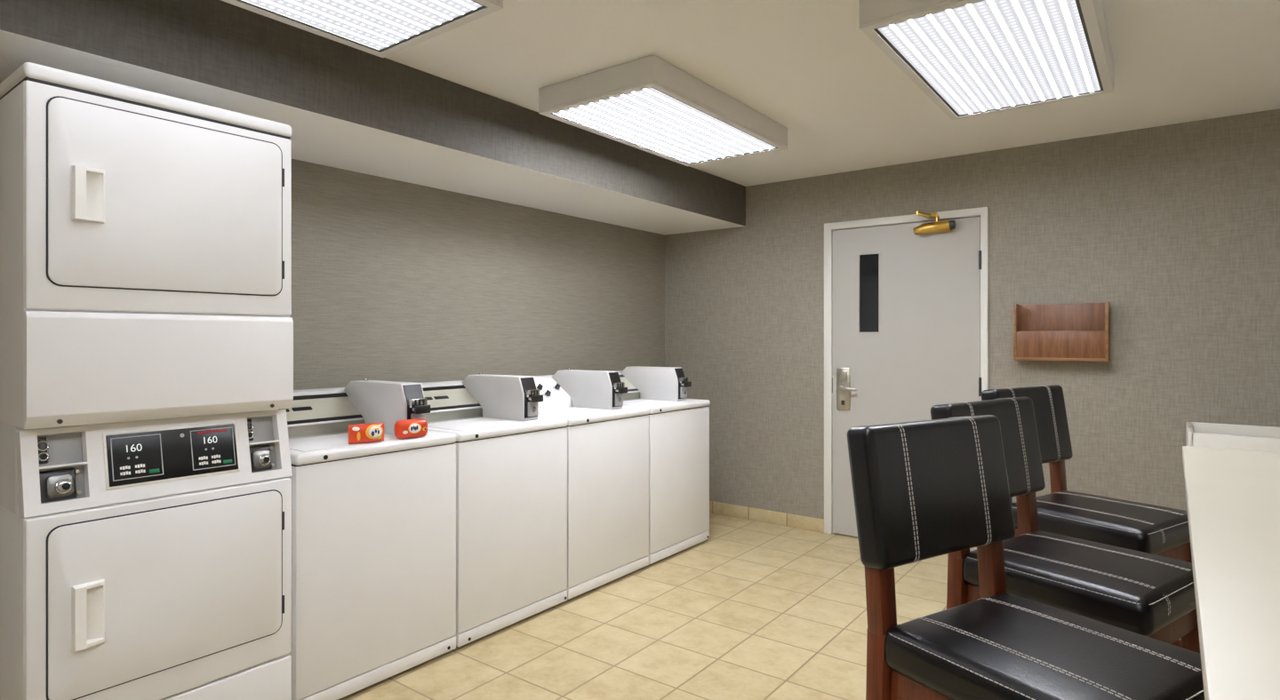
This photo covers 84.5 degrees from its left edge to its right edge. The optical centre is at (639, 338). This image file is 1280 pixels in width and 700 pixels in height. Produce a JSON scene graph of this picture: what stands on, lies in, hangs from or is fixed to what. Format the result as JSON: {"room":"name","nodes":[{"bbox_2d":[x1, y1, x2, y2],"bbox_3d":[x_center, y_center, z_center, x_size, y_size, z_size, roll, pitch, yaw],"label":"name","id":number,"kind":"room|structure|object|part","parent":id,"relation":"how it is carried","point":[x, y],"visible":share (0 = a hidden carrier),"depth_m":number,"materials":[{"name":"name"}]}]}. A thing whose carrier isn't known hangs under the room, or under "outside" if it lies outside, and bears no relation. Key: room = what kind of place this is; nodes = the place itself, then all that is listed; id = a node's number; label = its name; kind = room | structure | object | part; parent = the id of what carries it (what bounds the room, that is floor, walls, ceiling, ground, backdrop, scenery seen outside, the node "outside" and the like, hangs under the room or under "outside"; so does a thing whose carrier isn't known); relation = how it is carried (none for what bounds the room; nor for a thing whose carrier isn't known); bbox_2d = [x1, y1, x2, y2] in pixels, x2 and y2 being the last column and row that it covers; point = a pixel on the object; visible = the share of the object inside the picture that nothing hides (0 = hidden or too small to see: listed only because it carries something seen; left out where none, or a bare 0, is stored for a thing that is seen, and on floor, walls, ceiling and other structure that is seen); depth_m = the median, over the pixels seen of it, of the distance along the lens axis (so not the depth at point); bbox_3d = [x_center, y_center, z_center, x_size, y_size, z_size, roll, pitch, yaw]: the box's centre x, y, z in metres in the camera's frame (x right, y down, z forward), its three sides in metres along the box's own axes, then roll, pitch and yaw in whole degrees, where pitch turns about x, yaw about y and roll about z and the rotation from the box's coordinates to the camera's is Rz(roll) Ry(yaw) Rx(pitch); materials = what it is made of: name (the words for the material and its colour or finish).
{"room":"laundry","nodes":[
{"label":"laundry","id":0,"kind":"room"},
{"bbox_2d":[289,159,664,390],"bbox_3d":[-1.900,0.105,2.945,0.120,2.450,7.057,0,0,37],"label":"wall","id":1,"kind":"structure","parent":0,"point":[393,280],"depth_m":3.98,"materials":[{"name":"fabric"}]},
{"bbox_2d":[0,0,745,234],"bbox_3d":[-1.562,-0.974,2.690,0.727,0.293,6.817,0,0,37],"label":"soffit","id":2,"kind":"object","parent":1,"relation":"attached to","point":[345,107],"depth_m":2.83,"materials":[{"name":"paint"}]},
{"bbox_2d":[337,512,1180,699],"bbox_3d":[0.417,1.380,1.950,5.020,0.100,8.257,0,0,37],"label":"floor","id":3,"kind":"structure","parent":0,"point":[752,610],"depth_m":3.18,"materials":[{"name":"tile"}]},
{"bbox_2d":[0,62,293,699],"bbox_3d":[-1.674,0.307,2.314,0.821,2.045,0.695,0,0,37],"label":"dryer","id":4,"kind":"object","parent":3,"relation":"on","point":[147,325],"visible":1,"depth_m":2.01,"materials":[{"name":"white metal"}]},
{"bbox_3d":[-1.573,0.396,1.902,0.023,0.080,0.081,0,0,37],"label":"vault door","id":5,"kind":"part","parent":4,"relation":"part of","materials":[{"name":"metal"}]},
{"bbox_3d":[-1.492,0.748,1.908,0.042,0.172,0.073,0,0,37],"label":"handle","id":6,"kind":"part","parent":4,"relation":"part of","materials":[{"name":"white plastic"}]},
{"bbox_3d":[-1.492,-0.389,1.908,0.042,0.146,0.073,0,0,37],"label":"handle","id":7,"kind":"part","parent":4,"relation":"part of","materials":[{"name":"white plastic"}]},
{"bbox_3d":[-1.411,0.356,2.117,0.089,0.230,0.693,0,0,37],"label":"control panel","id":8,"kind":"part","parent":4,"relation":"part of","materials":[{"name":"white metal"}]},
{"bbox_3d":[-1.377,0.761,2.089,0.014,0.586,0.687,0,0,37],"label":"panel","id":9,"kind":"part","parent":4,"relation":"part of","materials":[{"name":"white metal"}]},
{"bbox_3d":[-1.377,-0.371,2.089,0.014,0.590,0.687,0,0,37],"label":"panel","id":10,"kind":"part","parent":4,"relation":"part of","materials":[{"name":"white metal"}]},
{"bbox_3d":[-1.373,0.080,2.086,0.024,0.303,0.687,0,0,37],"label":"service panel","id":11,"kind":"part","parent":4,"relation":"part of","materials":[{"name":"white metal"}]},
{"bbox_3d":[-1.367,0.733,2.087,0.008,0.467,0.606,0,0,37],"label":"door","id":12,"kind":"part","parent":4,"relation":"part of","materials":[{"name":"white metal"}]},
{"bbox_3d":[-1.367,-0.390,2.087,0.008,0.496,0.606,0,0,37],"label":"door","id":13,"kind":"part","parent":4,"relation":"part of","materials":[{"name":"white metal"}]},
{"bbox_2d":[197,429,226,433],"bbox_3d":[-1.333,0.290,2.197,0.002,0.006,0.084,0,0,37],"label":"print","id":14,"kind":"object","parent":4,"relation":"on","point":[199,431],"depth_m":2.20},
{"bbox_3d":[-1.377,1.187,2.089,0.014,0.254,0.687,0,0,37],"label":"panel","id":15,"kind":"part","parent":4,"relation":"part of","materials":[{"name":"white metal"}]},
{"bbox_3d":[-1.256,0.396,2.323,0.023,0.080,0.075,0,0,37],"label":"vault door","id":16,"kind":"part","parent":4,"relation":"part of","materials":[{"name":"metal"}]},
{"bbox_2d":[283,378,455,699],"bbox_3d":[-1.260,0.754,2.917,0.716,1.152,0.687,0,0,37],"label":"washing machine","id":17,"kind":"object","parent":3,"relation":"on","point":[373,524],"visible":0.72,"depth_m":2.71,"materials":[{"name":"white metal"}]},
{"bbox_3d":[-1.346,0.296,2.982,0.105,0.075,0.667,0,0,37],"label":"control panel","id":18,"kind":"part","parent":17,"relation":"part of","materials":[{"name":"beige plastic"}]},
{"bbox_3d":[-1.141,0.401,2.827,0.325,0.004,0.587,0,0,37],"label":"lid","id":19,"kind":"part","parent":17,"relation":"part of","materials":[{"name":"white metal"}]},
{"bbox_2d":[348,422,383,444],"bbox_3d":[-1.047,0.363,2.700,0.132,0.073,0.060,0,0,-39],"label":"packet","id":20,"kind":"object","parent":17,"relation":"on","point":[370,432],"visible":1,"depth_m":2.67,"materials":[{"name":"red plastic"}]},
{"bbox_2d":[352,426,359,431],"bbox_3d":[-1.071,0.341,2.657,0.027,0.016,0.005,0,0,-13],"label":"light","id":21,"kind":"object","parent":20,"relation":"on","point":[354,428],"depth_m":2.66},
{"bbox_2d":[356,432,360,440],"bbox_3d":[-1.061,0.369,2.658,0.013,0.034,0.003,0,0,-20],"label":"light","id":22,"kind":"object","parent":20,"relation":"attached to","point":[358,434],"depth_m":2.66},
{"bbox_3d":[-1.261,0.421,2.918,0.713,0.039,0.687,0,0,37],"label":"panel","id":23,"kind":"part","parent":17,"relation":"part of","materials":[{"name":"white metal"}]},
{"bbox_3d":[-0.989,1.286,2.713,0.014,0.054,0.685,0,0,37],"label":"kick panel","id":24,"kind":"part","parent":17,"relation":"part of","materials":[{"name":"white metal"}]},
{"bbox_2d":[393,418,427,439],"bbox_3d":[-0.920,0.363,2.837,0.132,0.073,0.060,0,0,-41],"label":"packet","id":25,"kind":"object","parent":17,"relation":"on","point":[407,428],"visible":1,"depth_m":2.81,"materials":[{"name":"red plastic"}]},
{"bbox_3d":[-0.925,0.329,2.914,0.009,0.113,0.084,0,0,37],"label":"coin plate","id":26,"kind":"part","parent":17,"relation":"part of","materials":[{"name":"black plastic"}]},
{"bbox_3d":[-0.938,0.232,2.923,0.038,0.080,0.084,0,0,37],"label":"plate","id":27,"kind":"part","parent":17,"relation":"part of","materials":[{"name":"metal"}]},
{"bbox_2d":[421,373,567,647],"bbox_3d":[-0.844,0.754,3.470,0.716,1.152,0.677,0,0,37],"label":"washing machine","id":28,"kind":"object","parent":3,"relation":"on","point":[511,460],"visible":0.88,"depth_m":3.28,"materials":[{"name":"white metal"}]},
{"bbox_3d":[-0.929,0.296,3.534,0.105,0.075,0.657,0,0,37],"label":"control panel","id":29,"kind":"part","parent":28,"relation":"part of","materials":[{"name":"beige plastic"}]},
{"bbox_3d":[-0.724,0.401,3.380,0.325,0.004,0.577,0,0,37],"label":"lid","id":30,"kind":"part","parent":28,"relation":"part of","materials":[{"name":"white metal"}]},
{"bbox_3d":[-0.845,0.421,3.471,0.713,0.039,0.677,0,0,37],"label":"panel","id":31,"kind":"part","parent":28,"relation":"part of","materials":[{"name":"white metal"}]},
{"bbox_3d":[-0.572,1.286,3.265,0.014,0.054,0.675,0,0,37],"label":"kick panel","id":32,"kind":"part","parent":28,"relation":"part of","materials":[{"name":"white metal"}]},
{"bbox_3d":[-0.572,0.850,3.265,0.014,0.812,0.675,0,0,37],"label":"panel","id":33,"kind":"part","parent":28,"relation":"part of","materials":[{"name":"white metal"}]},
{"bbox_3d":[-0.544,0.232,3.446,0.038,0.080,0.084,0,0,37],"label":"plate","id":34,"kind":"part","parent":28,"relation":"part of","materials":[{"name":"metal"}]},
{"bbox_3d":[-0.531,0.329,3.437,0.009,0.113,0.084,0,0,37],"label":"coin plate","id":35,"kind":"part","parent":28,"relation":"part of","materials":[{"name":"black plastic"}]},
{"bbox_2d":[532,368,649,599],"bbox_3d":[-0.428,0.754,4.021,0.716,1.152,0.688,0,0,37],"label":"washing machine","id":36,"kind":"object","parent":3,"relation":"on","point":[608,441],"visible":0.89,"depth_m":3.84,"materials":[{"name":"white metal"}]},
{"bbox_3d":[-0.568,0.275,4.009,0.039,0.038,0.032,0,0,37],"label":"knob","id":37,"kind":"part","parent":36,"relation":"part of","materials":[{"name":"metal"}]},
{"bbox_3d":[-0.520,0.309,3.991,0.039,0.038,0.032,0,0,37],"label":"knob","id":38,"kind":"part","parent":36,"relation":"part of","materials":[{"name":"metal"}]},
{"bbox_3d":[-0.519,0.291,4.090,0.141,0.101,0.668,0,0,37],"label":"control panel","id":39,"kind":"part","parent":36,"relation":"part of","materials":[{"name":"white plastic"}]},
{"bbox_3d":[-0.480,0.281,4.112,0.039,0.038,0.032,0,0,37],"label":"knob","id":40,"kind":"part","parent":36,"relation":"part of","materials":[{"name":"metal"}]},
{"bbox_3d":[-0.309,0.401,3.931,0.325,0.004,0.588,0,0,37],"label":"lid","id":41,"kind":"part","parent":36,"relation":"part of","materials":[{"name":"white metal"}]},
{"bbox_3d":[-0.429,0.421,4.022,0.713,0.039,0.688,0,0,37],"label":"panel","id":42,"kind":"part","parent":36,"relation":"part of","materials":[{"name":"white metal"}]},
{"bbox_3d":[-0.157,1.286,3.817,0.014,0.054,0.686,0,0,37],"label":"kick panel","id":43,"kind":"part","parent":36,"relation":"part of","materials":[{"name":"white metal"}]},
{"bbox_3d":[-0.157,0.850,3.817,0.014,0.812,0.686,0,0,37],"label":"panel","id":44,"kind":"part","parent":36,"relation":"part of","materials":[{"name":"white metal"}]},
{"bbox_3d":[-0.140,0.232,3.981,0.038,0.080,0.084,0,0,37],"label":"plate","id":45,"kind":"part","parent":36,"relation":"part of","materials":[{"name":"metal"}]},
{"bbox_3d":[-0.128,0.329,3.972,0.009,0.113,0.084,0,0,37],"label":"coin plate","id":46,"kind":"part","parent":36,"relation":"part of","materials":[{"name":"black plastic"}]},
{"bbox_2d":[617,365,710,564],"bbox_3d":[-0.018,0.754,4.565,0.716,1.152,0.654,0,0,37],"label":"washing machine","id":47,"kind":"object","parent":3,"relation":"on","point":[678,426],"visible":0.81,"depth_m":4.39,"materials":[{"name":"white metal"}]},
{"bbox_3d":[-0.104,0.296,4.630,0.105,0.075,0.634,0,0,37],"label":"control panel","id":48,"kind":"part","parent":47,"relation":"part of","materials":[{"name":"beige plastic"}]},
{"bbox_3d":[0.101,0.401,4.475,0.325,0.004,0.554,0,0,37],"label":"lid","id":49,"kind":"part","parent":47,"relation":"part of","materials":[{"name":"white metal"}]},
{"bbox_3d":[-0.019,0.421,4.566,0.713,0.039,0.654,0,0,37],"label":"panel","id":50,"kind":"part","parent":47,"relation":"part of","materials":[{"name":"white metal"}]},
{"bbox_3d":[0.253,1.286,4.361,0.014,0.054,0.652,0,0,37],"label":"kick panel","id":51,"kind":"part","parent":47,"relation":"part of","materials":[{"name":"white metal"}]},
{"bbox_3d":[0.253,0.850,4.361,0.014,0.812,0.652,0,0,37],"label":"panel","id":52,"kind":"part","parent":47,"relation":"part of","materials":[{"name":"white metal"}]},
{"bbox_3d":[0.257,0.232,4.508,0.038,0.080,0.084,0,0,37],"label":"plate","id":53,"kind":"part","parent":47,"relation":"part of","materials":[{"name":"metal"}]},
{"bbox_3d":[0.269,0.329,4.499,0.009,0.113,0.084,0,0,37],"label":"coin plate","id":54,"kind":"part","parent":47,"relation":"part of","materials":[{"name":"silver metal"}]},
{"bbox_2d":[846,415,1204,699],"bbox_3d":[0.750,0.754,1.364,0.450,1.152,0.536,0,0,-31],"label":"bar stool","id":55,"kind":"object","parent":3,"relation":"on","point":[923,490],"visible":0.98,"depth_m":1.41,"materials":[{"name":"black leather"}]},
{"bbox_3d":[0.488,0.837,1.439,0.046,0.986,0.064,0,0,-31],"label":"leg","id":56,"kind":"part","parent":55,"relation":"part of","materials":[{"name":"red wood"}]},
{"bbox_3d":[0.763,0.695,1.341,0.381,0.068,0.420,0,0,-31],"label":"seat frame","id":57,"kind":"part","parent":55,"relation":"part of","materials":[{"name":"red wood"}]},
{"bbox_3d":[0.642,0.323,1.545,0.450,0.288,0.115,0,0,-31],"label":"backrest","id":58,"kind":"part","parent":55,"relation":"part of","materials":[{"name":"black leather"}]},
{"bbox_3d":[0.808,0.837,1.630,0.046,0.986,0.064,0,0,-31],"label":"leg","id":59,"kind":"part","parent":55,"relation":"part of","materials":[{"name":"red wood"}]},
{"bbox_3d":[0.771,0.616,1.329,0.432,0.095,0.450,0,0,-31],"label":"seat","id":60,"kind":"part","parent":55,"relation":"part of","materials":[{"name":"black leather"}]},
{"bbox_2d":[930,397,1199,654],"bbox_3d":[1.132,0.754,1.874,0.450,1.152,0.536,0,0,-35],"label":"bar stool","id":61,"kind":"object","parent":3,"relation":"on","point":[1147,595],"visible":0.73,"depth_m":1.78,"materials":[{"name":"black leather"}]},
{"bbox_3d":[0.866,0.837,1.930,0.046,0.986,0.064,0,0,-35],"label":"leg","id":62,"kind":"part","parent":61,"relation":"part of","materials":[{"name":"red wood"}]},
{"bbox_3d":[1.012,0.323,2.047,0.450,0.288,0.115,0,0,-35],"label":"backrest","id":63,"kind":"part","parent":61,"relation":"part of","materials":[{"name":"black leather"}]},
{"bbox_3d":[1.172,0.837,2.143,0.046,0.986,0.064,0,0,-35],"label":"leg","id":64,"kind":"part","parent":61,"relation":"part of","materials":[{"name":"red wood"}]},
{"bbox_3d":[1.156,0.616,1.840,0.432,0.095,0.450,0,0,-35],"label":"seat","id":65,"kind":"part","parent":61,"relation":"part of","materials":[{"name":"black leather"}]},
{"bbox_3d":[1.147,0.695,1.852,0.381,0.068,0.420,0,0,-35],"label":"seat frame","id":66,"kind":"part","parent":61,"relation":"part of","materials":[{"name":"red wood"}]},
{"bbox_3d":[1.415,0.995,1.794,0.048,0.670,0.056,0,0,-35],"label":"leg","id":67,"kind":"part","parent":61,"relation":"part of","materials":[{"name":"red wood"}]},
{"bbox_2d":[980,384,1191,647],"bbox_3d":[1.545,0.754,2.432,0.450,1.152,0.536,0,0,-32],"label":"bar stool","id":68,"kind":"object","parent":3,"relation":"on","point":[1159,531],"visible":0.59,"depth_m":2.35,"materials":[{"name":"black leather"}]},
{"bbox_3d":[1.432,0.323,2.609,0.450,0.288,0.115,0,0,-32],"label":"backrest","id":69,"kind":"part","parent":68,"relation":"part of","materials":[{"name":"black leather"}]},
{"bbox_3d":[1.596,0.837,2.699,0.046,0.986,0.064,0,0,-32],"label":"leg","id":70,"kind":"part","parent":68,"relation":"part of","materials":[{"name":"red wood"}]},
{"bbox_3d":[1.567,0.616,2.397,0.432,0.095,0.450,0,0,-32],"label":"seat","id":71,"kind":"part","parent":68,"relation":"part of","materials":[{"name":"black leather"}]},
{"bbox_3d":[1.559,0.695,2.409,0.381,0.068,0.420,0,0,-32],"label":"seat frame","id":72,"kind":"part","parent":68,"relation":"part of","materials":[{"name":"red wood"}]},
{"bbox_3d":[1.823,0.995,2.340,0.048,0.670,0.056,0,0,-32],"label":"leg","id":73,"kind":"part","parent":68,"relation":"part of","materials":[{"name":"red wood"}]},
{"bbox_2d":[1182,446,1279,699],"bbox_3d":[1.383,0.830,0.983,0.973,1.000,2.235,0,0,37],"label":"table","id":74,"kind":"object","parent":3,"relation":"on","point":[1233,496],"depth_m":1.02,"materials":[{"name":"beige laminate"}]},
{"bbox_2d":[1186,422,1279,453],"bbox_3d":[2.922,0.880,3.228,0.658,0.900,0.532,0,0,37],"label":"trough","id":75,"kind":"object","parent":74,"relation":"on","point":[1241,437],"visible":0.28,"depth_m":3.19,"materials":[{"name":"white plastic"}]},
{"bbox_2d":[384,0,1279,186],"bbox_3d":[0.056,-1.170,1.471,5.020,0.100,7.057,0,0,37],"label":"ceiling","id":76,"kind":"structure","parent":0,"point":[808,67],"depth_m":2.88,"materials":[{"name":"white paint"}]},
{"bbox_2d":[220,0,503,57],"bbox_3d":[-1.038,-1.063,1.852,0.637,0.112,1.228,0,0,37],"label":"ceiling light","id":77,"kind":"object","parent":76,"relation":"attached to","point":[382,28],"visible":1,"depth_m":2.21,"materials":[{"name":"plastic"}]},
{"bbox_2d":[538,55,787,166],"bbox_3d":[0.166,-1.063,3.450,0.637,0.112,1.220,0,0,37],"label":"ceiling light","id":78,"kind":"object","parent":76,"relation":"attached to","point":[649,104],"visible":1,"depth_m":3.22,"materials":[{"name":"plastic"}]},
{"bbox_2d":[859,0,1114,119],"bbox_3d":[1.324,-1.063,2.583,0.625,0.112,1.210,0,0,37],"label":"ceiling light","id":79,"kind":"object","parent":76,"relation":"attached to","point":[971,58],"visible":1,"depth_m":2.46,"materials":[{"name":"plastic"}]},
{"bbox_2d":[664,108,1279,519],"bbox_3d":[2.144,0.105,4.241,4.780,2.450,0.120,0,0,37],"label":"wall","id":80,"kind":"structure","parent":0,"point":[1176,227],"depth_m":3.96,"materials":[{"name":"fabric"}]},
{"bbox_2d":[709,501,823,533],"bbox_3d":[2.104,1.285,4.188,4.758,0.090,0.011,0,0,37],"label":"baseboard","id":81,"kind":"structure","parent":80,"relation":"attached to","point":[810,524],"depth_m":5.07,"materials":[{"name":"tile"}]},
{"bbox_2d":[824,207,988,534],"bbox_3d":[1.704,0.273,4.559,1.022,2.115,0.142,0,0,37],"label":"door frame","id":82,"kind":"structure","parent":80,"relation":"attached to","point":[982,212],"depth_m":4.78,"materials":[{"name":"paint"}]},
{"bbox_2d":[832,211,981,551],"bbox_3d":[1.652,0.268,4.468,0.931,2.100,0.173,0,0,37],"label":"door","id":83,"kind":"structure","parent":80,"relation":"in","point":[907,297],"depth_m":4.51,"materials":[{"name":"paint"}]},
{"bbox_3d":[1.363,0.339,4.730,0.091,0.282,0.018,0,0,37],"label":"lock plate","id":84,"kind":"part","parent":83,"relation":"part of","materials":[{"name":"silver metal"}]},
{"bbox_3d":[1.381,0.333,4.678,0.130,0.027,0.056,0,0,37],"label":"lever handle","id":85,"kind":"part","parent":83,"relation":"part of","materials":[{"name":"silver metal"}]},
{"bbox_3d":[1.516,-0.298,4.649,0.137,0.520,0.008,0,0,37],"label":"vision pane","id":86,"kind":"part","parent":83,"relation":"part of","materials":[{"name":"black glass"}]},
{"bbox_3d":[1.508,-0.298,4.637,0.153,0.536,0.016,0,0,37],"label":"vision frame","id":87,"kind":"part","parent":83,"relation":"part of","materials":[{"name":"paint"}]},
{"bbox_3d":[1.769,-0.749,4.363,0.146,0.067,0.088,0,0,1],"label":"closer arm","id":88,"kind":"part","parent":83,"relation":"part of","materials":[{"name":"gold metal"}]},
{"bbox_2d":[1013,301,1109,361],"bbox_3d":[2.353,-0.037,3.945,0.454,0.322,0.100,0,0,37],"label":"wall rack","id":89,"kind":"object","parent":80,"relation":"attached to","point":[1079,332],"visible":1,"depth_m":3.94,"materials":[{"name":"brown wood"}]},
{"bbox_3d":[2.177,-0.037,4.077,0.014,0.322,0.100,0,0,37],"label":"panel","id":90,"kind":"part","parent":89,"relation":"part of","materials":[{"name":"brown wood"}]},
{"bbox_3d":[2.329,0.035,3.913,0.427,0.151,0.012,0,0,37],"label":"pocket panel","id":91,"kind":"part","parent":89,"relation":"part of","materials":[{"name":"brown wood"}]},
{"bbox_3d":[2.380,-0.035,3.981,0.430,0.319,0.010,0,0,37],"label":"panel","id":92,"kind":"part","parent":89,"relation":"part of","materials":[{"name":"brown wood"}]},
{"bbox_3d":[2.529,-0.037,3.813,0.014,0.322,0.100,0,0,37],"label":"panel","id":93,"kind":"part","parent":89,"relation":"part of","materials":[{"name":"brown wood"}]},
{"bbox_2d":[1016,357,1105,361],"bbox_3d":[2.352,0.116,3.943,0.430,0.016,0.095,0,0,37],"label":"shelf","id":94,"kind":"object","parent":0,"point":[1079,359],"depth_m":3.89,"materials":[{"name":"brown wood"}]}
]}

